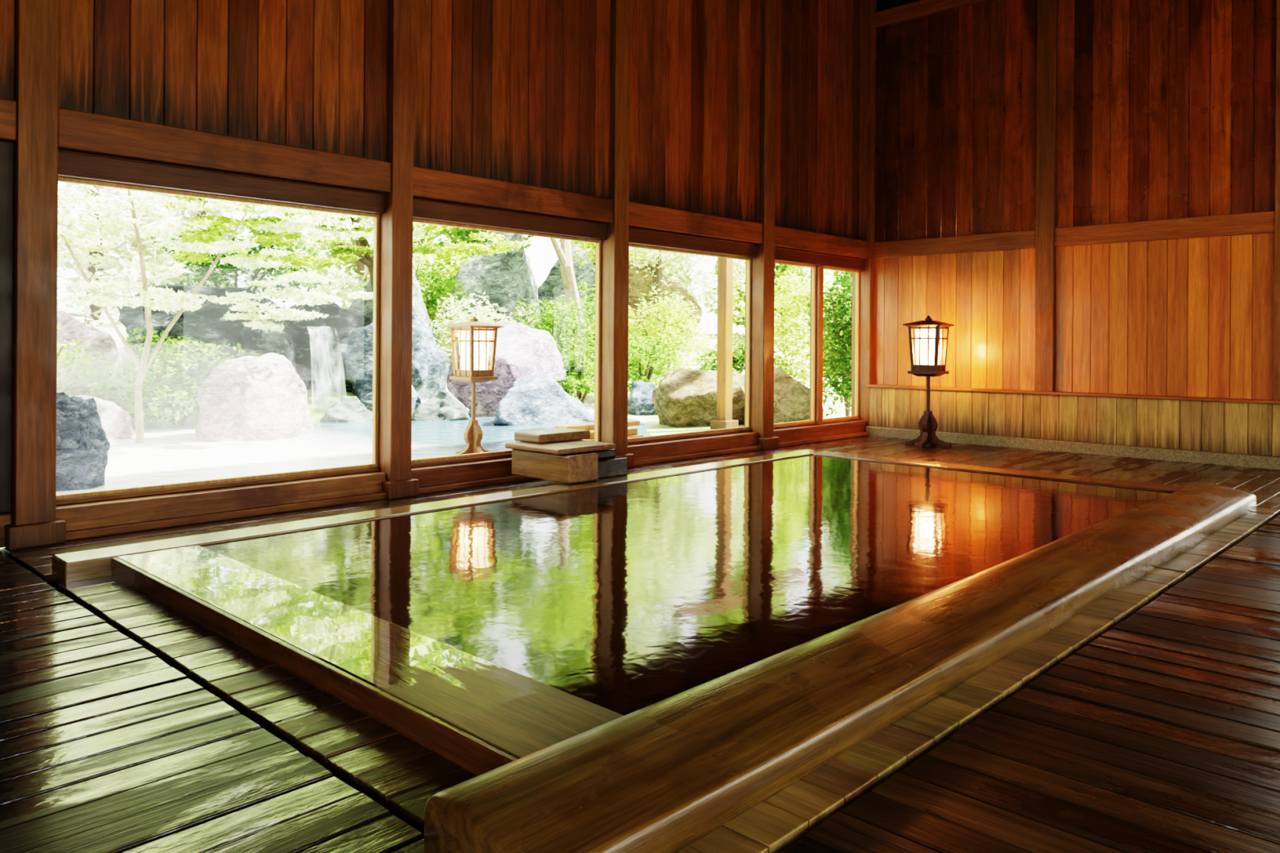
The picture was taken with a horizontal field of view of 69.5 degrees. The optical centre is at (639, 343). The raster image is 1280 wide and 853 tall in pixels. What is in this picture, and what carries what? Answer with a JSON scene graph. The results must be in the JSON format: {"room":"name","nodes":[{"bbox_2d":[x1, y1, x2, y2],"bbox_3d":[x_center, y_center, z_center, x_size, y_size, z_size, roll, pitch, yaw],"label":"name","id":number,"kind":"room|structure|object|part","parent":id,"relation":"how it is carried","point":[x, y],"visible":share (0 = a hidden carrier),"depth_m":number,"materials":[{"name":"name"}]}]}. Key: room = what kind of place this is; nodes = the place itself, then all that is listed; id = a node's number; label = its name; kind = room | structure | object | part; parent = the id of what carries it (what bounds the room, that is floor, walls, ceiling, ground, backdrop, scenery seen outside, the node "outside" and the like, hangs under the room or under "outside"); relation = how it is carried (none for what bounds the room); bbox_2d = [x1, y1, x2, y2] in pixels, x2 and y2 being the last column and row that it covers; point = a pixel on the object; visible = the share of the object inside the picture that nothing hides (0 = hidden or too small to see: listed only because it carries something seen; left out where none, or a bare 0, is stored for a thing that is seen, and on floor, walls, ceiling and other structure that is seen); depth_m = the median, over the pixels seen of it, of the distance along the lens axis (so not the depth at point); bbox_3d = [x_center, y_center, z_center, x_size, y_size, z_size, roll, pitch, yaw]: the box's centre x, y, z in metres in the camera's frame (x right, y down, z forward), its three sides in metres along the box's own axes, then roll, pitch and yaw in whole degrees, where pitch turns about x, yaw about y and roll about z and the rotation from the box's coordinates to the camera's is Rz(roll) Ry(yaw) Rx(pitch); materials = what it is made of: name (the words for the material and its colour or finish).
{"room":"spa","nodes":[
{"label":"spa","id":0,"kind":"room"},
{"bbox_2d":[4,0,876,550],"bbox_3d":[-1.793,-1.762,7.328,0.350,5.900,14.060,0,0,44],"label":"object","id":1,"kind":"structure","parent":0,"point":[34,522],"depth_m":7.10,"materials":[{"name":"brown wood"}]},
{"bbox_2d":[56,176,379,499],"bbox_3d":[-2.816,-0.026,6.389,0.050,1.965,2.226,0,0,44],"label":"window","id":2,"kind":"structure","parent":1,"relation":"in","point":[376,216],"depth_m":6.67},
{"bbox_2d":[0,417,868,547],"bbox_3d":[-1.775,1.076,7.410,0.310,0.225,13.850,0,0,44],"label":"window sill","id":3,"kind":"structure","parent":1,"relation":"attached to","point":[89,517],"depth_m":6.69,"materials":[{"name":"brown wood"}]},
{"bbox_2d":[0,0,868,514],"bbox_3d":[-1.811,-1.762,7.324,0.130,5.900,14.050,0,0,44],"label":"wall panel","id":4,"kind":"object","parent":1,"relation":"in","point":[510,91],"depth_m":7.97,"materials":[{"name":"brown wood"}]},
{"bbox_2d":[0,97,870,271],"bbox_3d":[-1.798,-1.194,7.378,0.280,0.385,13.750,0,0,44],"label":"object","id":5,"kind":"structure","parent":1,"relation":"attached to","point":[95,147],"depth_m":6.88,"materials":[{"name":"brown wood"}]},
{"bbox_2d":[411,217,601,463],"bbox_3d":[-1.157,-0.015,8.119,0.050,1.965,2.202,0,0,44],"label":"window","id":6,"kind":"structure","parent":1,"relation":"in","point":[598,242],"depth_m":8.86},
{"bbox_2d":[627,244,751,441],"bbox_3d":[0.500,-0.004,9.848,0.050,1.965,2.192,0,0,44],"label":"window","id":7,"kind":"structure","parent":1,"relation":"in","point":[747,426],"depth_m":10.61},
{"bbox_2d":[773,261,816,426],"bbox_3d":[1.799,0.004,11.202,0.050,1.965,1.140,0,0,44],"label":"window","id":8,"kind":"structure","parent":1,"relation":"in","point":[814,267],"depth_m":11.58,"materials":[{"name":"brown wood"}]},
{"bbox_2d":[809,265,823,425],"bbox_3d":[2.228,0.025,11.642,0.140,2.000,0.090,0,0,44],"label":"trim window mullion","id":9,"kind":"object","parent":1,"relation":"attached to","point":[820,269],"depth_m":11.59,"materials":[{"name":"brown wood"}]},
{"bbox_2d":[822,266,859,421],"bbox_3d":[2.588,0.010,12.025,0.050,1.965,0.960,0,0,44],"label":"window","id":10,"kind":"structure","parent":1,"relation":"in","point":[857,273],"depth_m":12.34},
{"bbox_2d":[0,435,1279,852],"bbox_3d":[1.352,1.267,4.272,9.150,0.125,14.050,0,0,44],"label":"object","id":11,"kind":"structure","parent":0,"point":[1147,720],"depth_m":2.79,"materials":[{"name":"brown wood"}]},
{"bbox_2d":[51,449,1256,852],"bbox_3d":[0.789,1.402,5.805,4.017,0.706,7.055,0,0,44],"label":"bath","id":12,"kind":"object","parent":11,"relation":"in","point":[640,662],"visible":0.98,"depth_m":3.88,"materials":[{"name":"brown wood"}]},
{"bbox_2d":[505,427,627,484],"bbox_3d":[-0.620,0.931,7.710,0.840,0.350,0.760,0,0,44],"label":"wooden box","id":13,"kind":"object","parent":12,"relation":"attached to","point":[562,455],"visible":1,"depth_m":7.51,"materials":[{"name":"brown wood"}]},
{"bbox_2d":[902,315,954,448],"bbox_3d":[3.431,0.445,10.978,0.540,1.555,0.540,0,0,37],"label":"lantern","id":14,"kind":"object","parent":11,"relation":"on","point":[928,332],"visible":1,"depth_m":10.90,"materials":[{"name":"brown wood"}]},
{"bbox_3d":[3.433,0.048,10.978,0.240,0.430,0.240,0,0,37],"label":"lamp shade","id":15,"kind":"part","parent":14,"relation":"part of","materials":[{"name":"paper"}]},
{"bbox_2d":[869,0,1279,457],"bbox_3d":[6.269,-1.708,9.379,9.150,5.900,0.300,0,0,44],"label":"wall","id":16,"kind":"structure","parent":0,"point":[1166,108],"depth_m":10.42,"materials":[{"name":"brown wood"}]},
{"bbox_2d":[865,0,1279,404],"bbox_3d":[6.284,-1.888,9.227,8.920,4.980,0.160,0,0,44],"label":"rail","id":17,"kind":"object","parent":16,"relation":"attached to","point":[1262,222],"visible":1,"depth_m":10.56,"materials":[{"name":"brown wood"}]},
{"bbox_2d":[865,426,1279,469],"bbox_3d":[6.260,1.192,9.209,8.900,0.140,0.190,0,0,44],"label":"baseboard","id":18,"kind":"structure","parent":16,"relation":"attached to","point":[1132,451],"depth_m":10.23,"materials":[{"name":"wood"}]},
{"bbox_2d":[1034,0,1279,400],"bbox_3d":[6.390,-1.708,9.172,4.790,5.900,0.090,0,0,44],"label":"posts","id":19,"kind":"object","parent":16,"relation":"attached to","point":[1046,10],"depth_m":10.70,"materials":[{"name":"brown wood"}]},
{"label":"outside","id":20,"kind":"structure","parent":0,"visible":0},
{"bbox_2d":[0,323,851,549],"bbox_3d":[-0.301,0.807,14.139,48.000,2.382,48.000,0,0,44],"label":"ground","id":21,"kind":"structure","parent":20,"point":[319,402],"depth_m":16.51,"materials":[{"name":"soil"}]},
{"bbox_2d":[57,184,102,283],"bbox_3d":[-12.366,-5.331,16.546,4.054,11.313,4.848,0,0,19],"label":"tree","id":22,"kind":"object","parent":21,"relation":"on","point":[75,215],"visible":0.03,"depth_m":17.03,"materials":[{"name":"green plant"}]},
{"bbox_2d":[56,391,110,491],"bbox_3d":[-5.071,1.183,7.740,0.873,1.568,1.021,0,0,44],"label":"boulder","id":23,"kind":"object","parent":21,"relation":"on","point":[82,445],"visible":0.33,"depth_m":7.65,"materials":[{"name":"grey stone"}]},
{"bbox_2d":[56,324,115,400],"bbox_3d":[-8.062,0.403,12.215,1.325,1.588,2.032,0,0,22],"label":"shrub","id":24,"kind":"object","parent":21,"relation":"on","point":[71,358],"visible":0.36,"depth_m":12.54,"materials":[{"name":"green plant"}]},
{"bbox_2d":[56,306,135,410],"bbox_3d":[-8.249,0.313,13.470,1.090,1.786,1.530,0,0,44],"label":"boulder","id":25,"kind":"object","parent":21,"relation":"on","point":[72,328],"visible":0.19,"depth_m":13.22,"materials":[{"name":"beige stone"}]},
{"bbox_2d":[75,395,133,439],"bbox_3d":[-6.838,1.131,11.575,0.797,0.979,0.624,0,0,21],"label":"boulder","id":26,"kind":"object","parent":21,"relation":"on","point":[116,423],"visible":0.25,"depth_m":11.51,"materials":[{"name":"grey stone"}]},
{"bbox_2d":[57,182,188,326],"bbox_3d":[-11.648,-5.274,19.277,4.304,11.208,4.965,0,0,5],"label":"tree","id":27,"kind":"object","parent":21,"relation":"on","point":[92,313],"visible":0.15,"depth_m":18.72,"materials":[{"name":"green plant"}]},
{"bbox_2d":[86,328,244,427],"bbox_3d":[-6.516,0.496,12.955,1.625,1.401,2.257,0,0,44],"label":"shrub","id":28,"kind":"object","parent":21,"relation":"on","point":[156,371],"visible":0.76,"depth_m":12.70,"materials":[{"name":"green plant"}]},
{"bbox_2d":[81,192,289,295],"bbox_3d":[-10.418,-5.531,22.093,3.681,11.738,5.747,0,0,44],"label":"tree","id":29,"kind":"object","parent":21,"relation":"on","point":[177,280],"visible":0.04,"depth_m":21.48,"materials":[{"name":"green plant"}]},
{"bbox_2d":[117,284,301,382],"bbox_3d":[-7.282,-0.029,15.895,3.035,1.954,1.750,0,0,-29],"label":"boulder","id":30,"kind":"object","parent":21,"relation":"on","point":[207,323],"visible":0.37,"depth_m":15.29,"materials":[{"name":"grey stone"}]},
{"bbox_2d":[182,351,262,408],"bbox_3d":[-6.248,0.658,14.365,1.629,1.088,1.318,0,0,-28],"label":"shrub","id":31,"kind":"object","parent":21,"relation":"on","point":[252,352],"visible":0.02,"depth_m":14.10,"materials":[{"name":"green plant"}]},
{"bbox_2d":[150,223,334,308],"bbox_3d":[-7.463,-1.303,17.450,2.026,2.019,3.531,0,0,44],"label":"tree","id":32,"kind":"object","parent":21,"relation":"on","point":[229,268],"visible":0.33,"depth_m":17.18,"materials":[{"name":"green plant"}]},
{"bbox_2d":[195,352,314,441],"bbox_3d":[-4.987,1.173,12.072,1.311,2.094,1.643,0,0,44],"label":"boulder","id":33,"kind":"object","parent":21,"relation":"on","point":[263,397],"visible":0.6,"depth_m":11.69,"materials":[{"name":"grey stone"}]},
{"bbox_2d":[240,314,296,372],"bbox_3d":[-6.333,0.637,15.647,1.018,2.255,1.168,0,0,44],"label":"boulder","id":34,"kind":"object","parent":21,"relation":"on","point":[260,341],"visible":0.16,"depth_m":15.37,"materials":[{"name":"grey stone"}]},
{"bbox_2d":[286,301,373,392],"bbox_3d":[-5.731,0.483,17.216,2.010,2.638,2.145,0,0,44],"label":"waterfall","id":35,"kind":"object","parent":21,"relation":"on","point":[319,364],"visible":0.3,"depth_m":16.41},
{"bbox_2d":[160,195,528,292],"bbox_3d":[-4.863,-2.190,15.824,5.896,6.384,7.131,0,0,10],"label":"maple tree","id":36,"kind":"object","parent":21,"relation":"on","point":[344,253],"visible":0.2,"depth_m":15.40,"materials":[{"name":"green plant"}]},
{"bbox_2d":[320,395,372,422],"bbox_3d":[-4.564,1.138,14.486,0.896,0.642,0.776,0,0,-6],"label":"boulder","id":37,"kind":"object","parent":21,"relation":"on","point":[348,408],"visible":0.59,"depth_m":14.29,"materials":[{"name":"grey stone"}]},
{"bbox_2d":[261,208,432,308],"bbox_3d":[-6.801,-5.211,22.113,4.013,11.147,5.619,0,0,44],"label":"tree","id":38,"kind":"object","parent":21,"relation":"on","point":[357,266],"visible":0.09,"depth_m":21.14,"materials":[{"name":"green plant"}]},
{"bbox_2d":[56,415,652,494],"bbox_3d":[-3.524,1.217,11.149,7.230,0.001,10.653,0,0,44],"label":"water","id":39,"kind":"structure","parent":21,"relation":"on","point":[166,455],"depth_m":10.44,"materials":[{"name":"white liquid"}]},
{"bbox_2d":[444,315,503,455],"bbox_3d":[-1.764,0.464,9.780,0.524,1.508,0.524,0,0,41],"label":"lantern","id":40,"kind":"object","parent":39,"relation":"on","point":[473,344],"visible":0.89,"depth_m":9.71,"materials":[{"name":"brown wood"}]},
{"bbox_3d":[-1.761,0.079,9.780,0.233,0.417,0.233,0,0,41],"label":"lamp shade","id":41,"kind":"part","parent":40,"relation":"part of","materials":[{"name":"paper"}]},
{"bbox_2d":[360,384,421,415],"bbox_3d":[-4.329,1.136,15.630,1.172,1.055,1.049,0,0,44],"label":"boulder","id":42,"kind":"object","parent":21,"relation":"on","point":[366,401],"visible":0.16,"depth_m":15.46,"materials":[{"name":"grey stone"}]},
{"bbox_2d":[337,313,448,400],"bbox_3d":[-4.463,0.671,16.971,1.615,2.573,1.871,0,0,29],"label":"boulder","id":43,"kind":"object","parent":21,"relation":"on","point":[430,370],"visible":0.38,"depth_m":16.53,"materials":[{"name":"grey stone"}]},
{"bbox_2d":[348,268,437,344],"bbox_3d":[-5.217,-0.043,19.190,1.471,3.276,2.228,0,0,25],"label":"boulder","id":44,"kind":"object","parent":21,"relation":"on","point":[364,307],"visible":0.14,"depth_m":18.81,"materials":[{"name":"white stone"}]},
{"bbox_2d":[348,239,472,339],"bbox_3d":[-5.060,-1.012,20.215,1.784,2.629,2.764,0,0,44],"label":"shrub","id":45,"kind":"object","parent":21,"relation":"on","point":[437,282],"visible":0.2,"depth_m":20.57,"materials":[{"name":"green plant"}]},
{"bbox_2d":[364,217,493,328],"bbox_3d":[-6.071,-5.361,25.071,4.148,11.456,5.060,0,0,15],"label":"tree","id":46,"kind":"object","parent":21,"relation":"on","point":[439,259],"visible":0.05,"depth_m":24.23,"materials":[{"name":"green plant"}]},
{"bbox_2d":[411,389,470,421],"bbox_3d":[-3.265,1.137,14.886,1.014,0.793,0.830,0,0,-12],"label":"boulder","id":47,"kind":"object","parent":21,"relation":"on","point":[444,406],"visible":0.56,"depth_m":14.63,"materials":[{"name":"grey stone"}]},
{"bbox_2d":[429,226,537,298],"bbox_3d":[-5.191,-5.566,27.534,4.038,11.878,6.144,0,0,44],"label":"tree","id":48,"kind":"object","parent":21,"relation":"on","point":[464,237],"visible":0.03,"depth_m":26.27,"materials":[{"name":"green plant"}]},
{"bbox_2d":[430,290,537,359],"bbox_3d":[-3.624,-0.127,19.963,1.724,2.104,2.675,0,0,44],"label":"shrub","id":49,"kind":"object","parent":21,"relation":"on","point":[459,308],"visible":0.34,"depth_m":19.71,"materials":[{"name":"green plant"}]},
{"bbox_2d":[443,231,542,340],"bbox_3d":[-3.873,-1.077,23.694,2.315,4.156,2.557,0,0,8],"label":"boulder","id":50,"kind":"object","parent":21,"relation":"on","point":[508,278],"visible":0.38,"depth_m":22.93,"materials":[{"name":"grey stone"}]},
{"bbox_2d":[446,320,566,417],"bbox_3d":[-2.243,0.819,16.683,1.679,2.466,2.467,0,0,24],"label":"boulder","id":51,"kind":"object","parent":21,"relation":"on","point":[522,351],"visible":0.41,"depth_m":15.88,"materials":[{"name":"grey stone"}]},
{"bbox_2d":[493,373,594,425],"bbox_3d":[-1.621,1.110,14.572,1.849,1.236,1.161,0,0,-31],"label":"boulder","id":52,"kind":"object","parent":21,"relation":"on","point":[535,399],"visible":0.55,"depth_m":14.08,"materials":[{"name":"grey stone"}]},
{"bbox_2d":[511,294,595,399],"bbox_3d":[-1.713,0.225,18.974,1.939,2.464,2.192,0,0,44],"label":"shrub","id":53,"kind":"object","parent":21,"relation":"on","point":[556,331],"visible":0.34,"depth_m":18.91,"materials":[{"name":"green plant"}]},
{"bbox_2d":[537,242,595,346],"bbox_3d":[-1.947,-0.902,25.922,2.120,3.898,2.170,0,0,44],"label":"boulder","id":54,"kind":"object","parent":21,"relation":"on","point":[552,286],"visible":0.19,"depth_m":25.28,"materials":[{"name":"grey stone"}]},
{"bbox_2d":[549,237,595,375],"bbox_3d":[-1.519,-2.084,22.510,2.937,6.575,4.801,0,0,44],"label":"tree","id":55,"kind":"object","parent":21,"relation":"on","point":[563,251],"visible":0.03,"depth_m":20.88,"materials":[{"name":"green plant"}]},
{"bbox_2d":[557,376,594,404],"bbox_3d":[-1.187,0.973,16.686,1.196,0.772,0.965,0,0,-3],"label":"shrub","id":56,"kind":"object","parent":21,"relation":"on","point":[589,386],"visible":0.41,"depth_m":16.59,"materials":[{"name":"green plant"}]},
{"bbox_2d":[509,279,647,379],"bbox_3d":[-1.452,-0.199,21.691,2.302,2.639,3.471,0,0,30],"label":"shrub","id":57,"kind":"object","parent":21,"relation":"on","point":[589,308],"visible":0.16,"depth_m":21.31,"materials":[{"name":"green plant"}]},
{"bbox_2d":[555,419,643,441],"bbox_3d":[-0.482,1.127,10.847,0.700,0.380,1.200,0,0,44],"label":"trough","id":58,"kind":"object","parent":21,"relation":"on","point":[632,432],"visible":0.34,"depth_m":10.63,"materials":[{"name":"brown wood"}]},
{"bbox_2d":[556,239,655,266],"bbox_3d":[-1.377,-5.144,27.887,5.214,11.085,3.786,0,0,-38],"label":"tree","id":59,"kind":"object","parent":21,"relation":"on","point":[588,246],"visible":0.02,"depth_m":26.95,"materials":[{"name":"green plant"}]},
{"bbox_2d":[585,328,684,393],"bbox_3d":[-0.167,0.497,19.611,2.357,1.629,2.098,0,0,-25],"label":"shrub","id":60,"kind":"object","parent":21,"relation":"on","point":[640,353],"visible":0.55,"depth_m":19.53,"materials":[{"name":"green plant"}]},
{"bbox_2d":[627,380,657,415],"bbox_3d":[0.165,1.240,17.778,0.805,1.046,0.798,0,0,15],"label":"boulder","id":61,"kind":"object","parent":21,"relation":"on","point":[640,402],"visible":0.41,"depth_m":17.50,"materials":[{"name":"grey stone"}]},
{"bbox_2d":[628,247,685,288],"bbox_3d":[-0.562,-5.121,30.628,3.865,11.049,5.846,0,0,44],"label":"tree","id":62,"kind":"object","parent":21,"relation":"on","point":[641,253],"visible":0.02,"depth_m":29.78,"materials":[{"name":"green plant"}]},
{"bbox_2d":[628,257,702,354],"bbox_3d":[0.214,-0.557,27.621,3.151,3.985,2.882,0,0,11],"label":"boulder","id":63,"kind":"object","parent":21,"relation":"on","point":[638,284],"visible":0.19,"depth_m":26.63,"materials":[{"name":"beige stone"}]},
{"bbox_2d":[628,285,716,379],"bbox_3d":[0.724,-0.069,23.843,2.191,2.795,3.482,0,0,33],"label":"shrub","id":64,"kind":"object","parent":21,"relation":"on","point":[662,304],"visible":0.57,"depth_m":23.46,"materials":[{"name":"green plant"}]},
{"bbox_2d":[661,252,699,297],"bbox_3d":[0.173,-5.426,33.139,4.024,11.668,5.522,0,0,35],"label":"tree","id":65,"kind":"object","parent":21,"relation":"on","point":[676,273],"visible":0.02,"depth_m":32.93,"materials":[{"name":"green plant"}]},
{"bbox_2d":[652,368,744,427],"bbox_3d":[1.153,1.214,15.695,1.950,1.596,1.671,0,0,-5],"label":"boulder","id":66,"kind":"object","parent":21,"relation":"on","point":[684,397],"visible":0.54,"depth_m":15.03,"materials":[{"name":"brown stone"}]},
{"bbox_2d":[628,246,778,339],"bbox_3d":[1.654,-2.076,27.245,2.851,6.590,7.549,0,0,44],"label":"tree","id":67,"kind":"object","parent":21,"relation":"on","point":[660,256],"visible":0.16,"depth_m":26.63,"materials":[{"name":"green plant"}]},
{"bbox_2d":[710,257,738,429],"bbox_3d":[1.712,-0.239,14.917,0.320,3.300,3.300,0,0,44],"label":"post","id":68,"kind":"object","parent":21,"relation":"on","point":[724,420],"visible":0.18,"depth_m":14.46,"materials":[{"name":"brown wood"}]},
{"bbox_2d":[689,330,800,376],"bbox_3d":[2.027,0.584,18.195,1.822,1.681,2.772,0,0,44],"label":"shrub","id":69,"kind":"object","parent":21,"relation":"on","point":[736,362],"visible":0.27,"depth_m":17.74,"materials":[{"name":"green plant"}]},
{"bbox_2d":[703,259,810,344],"bbox_3d":[4.157,-5.493,33.378,4.160,11.855,5.034,0,0,19],"label":"tree","id":70,"kind":"object","parent":21,"relation":"on","point":[740,308],"visible":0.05,"depth_m":32.59,"materials":[{"name":"green plant"}]},
{"bbox_2d":[733,262,804,335],"bbox_3d":[4.666,-5.279,36.287,3.990,11.434,5.688,0,0,44],"label":"tree","id":71,"kind":"object","parent":21,"relation":"on","point":[788,268],"visible":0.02,"depth_m":35.25,"materials":[{"name":"green plant"}]},
{"bbox_2d":[774,266,810,335],"bbox_3d":[5.098,-5.062,38.708,4.050,11.006,5.654,0,0,44],"label":"tree","id":72,"kind":"object","parent":21,"relation":"on","point":[802,273],"visible":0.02,"depth_m":38.78,"materials":[{"name":"green plant"}]},
{"bbox_2d":[773,366,823,423],"bbox_3d":[2.471,1.159,15.485,1.148,1.562,1.328,0,0,44],"label":"boulder","id":73,"kind":"object","parent":21,"relation":"on","point":[791,397],"visible":0.18,"depth_m":15.02,"materials":[{"name":"brown stone"}]},
{"bbox_2d":[773,269,850,394],"bbox_3d":[3.550,-0.177,17.878,2.314,2.898,2.335,0,0,-12],"label":"shrub","id":74,"kind":"object","parent":21,"relation":"on","point":[791,308],"visible":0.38,"depth_m":17.63,"materials":[{"name":"green plant"}]},
{"bbox_2d":[803,270,852,416],"bbox_3d":[3.476,-0.231,15.527,1.746,2.933,1.420,0,0,-22],"label":"shrub","id":75,"kind":"object","parent":21,"relation":"on","point":[845,399],"visible":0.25,"depth_m":15.44,"materials":[{"name":"green plant"}]},
{"bbox_2d":[822,271,852,406],"bbox_3d":[3.357,-0.041,14.363,1.028,2.535,1.381,0,0,44],"label":"shrub","id":76,"kind":"object","parent":21,"relation":"on","point":[843,349],"visible":0.37,"depth_m":14.20,"materials":[{"name":"green plant"}]},
{"bbox_2d":[828,271,851,322],"bbox_3d":[9.495,-5.378,38.809,3.882,11.695,5.469,0,0,28],"label":"tree","id":77,"kind":"object","parent":21,"relation":"on","point":[842,271],"visible":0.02,"depth_m":37.86,"materials":[{"name":"green plant"}]},
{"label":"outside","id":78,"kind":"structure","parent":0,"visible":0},
{"bbox_2d":[560,351,594,396],"bbox_3d":[-1.100,0.574,17.195,0.881,0.853,0.922,0,0,44],"label":"shrub","id":79,"kind":"object","parent":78,"point":[581,368],"visible":0.64,"depth_m":17.08,"materials":[{"name":"green plant"}]},
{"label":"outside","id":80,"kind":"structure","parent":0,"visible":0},
{"bbox_2d":[57,187,373,443],"bbox_3d":[-5.254,-1.055,10.513,4.088,4.643,5.626,0,0,44],"label":"maple tree","id":81,"kind":"object","parent":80,"point":[164,300],"visible":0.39,"depth_m":10.93,"materials":[{"name":"green plant"}]}
]}

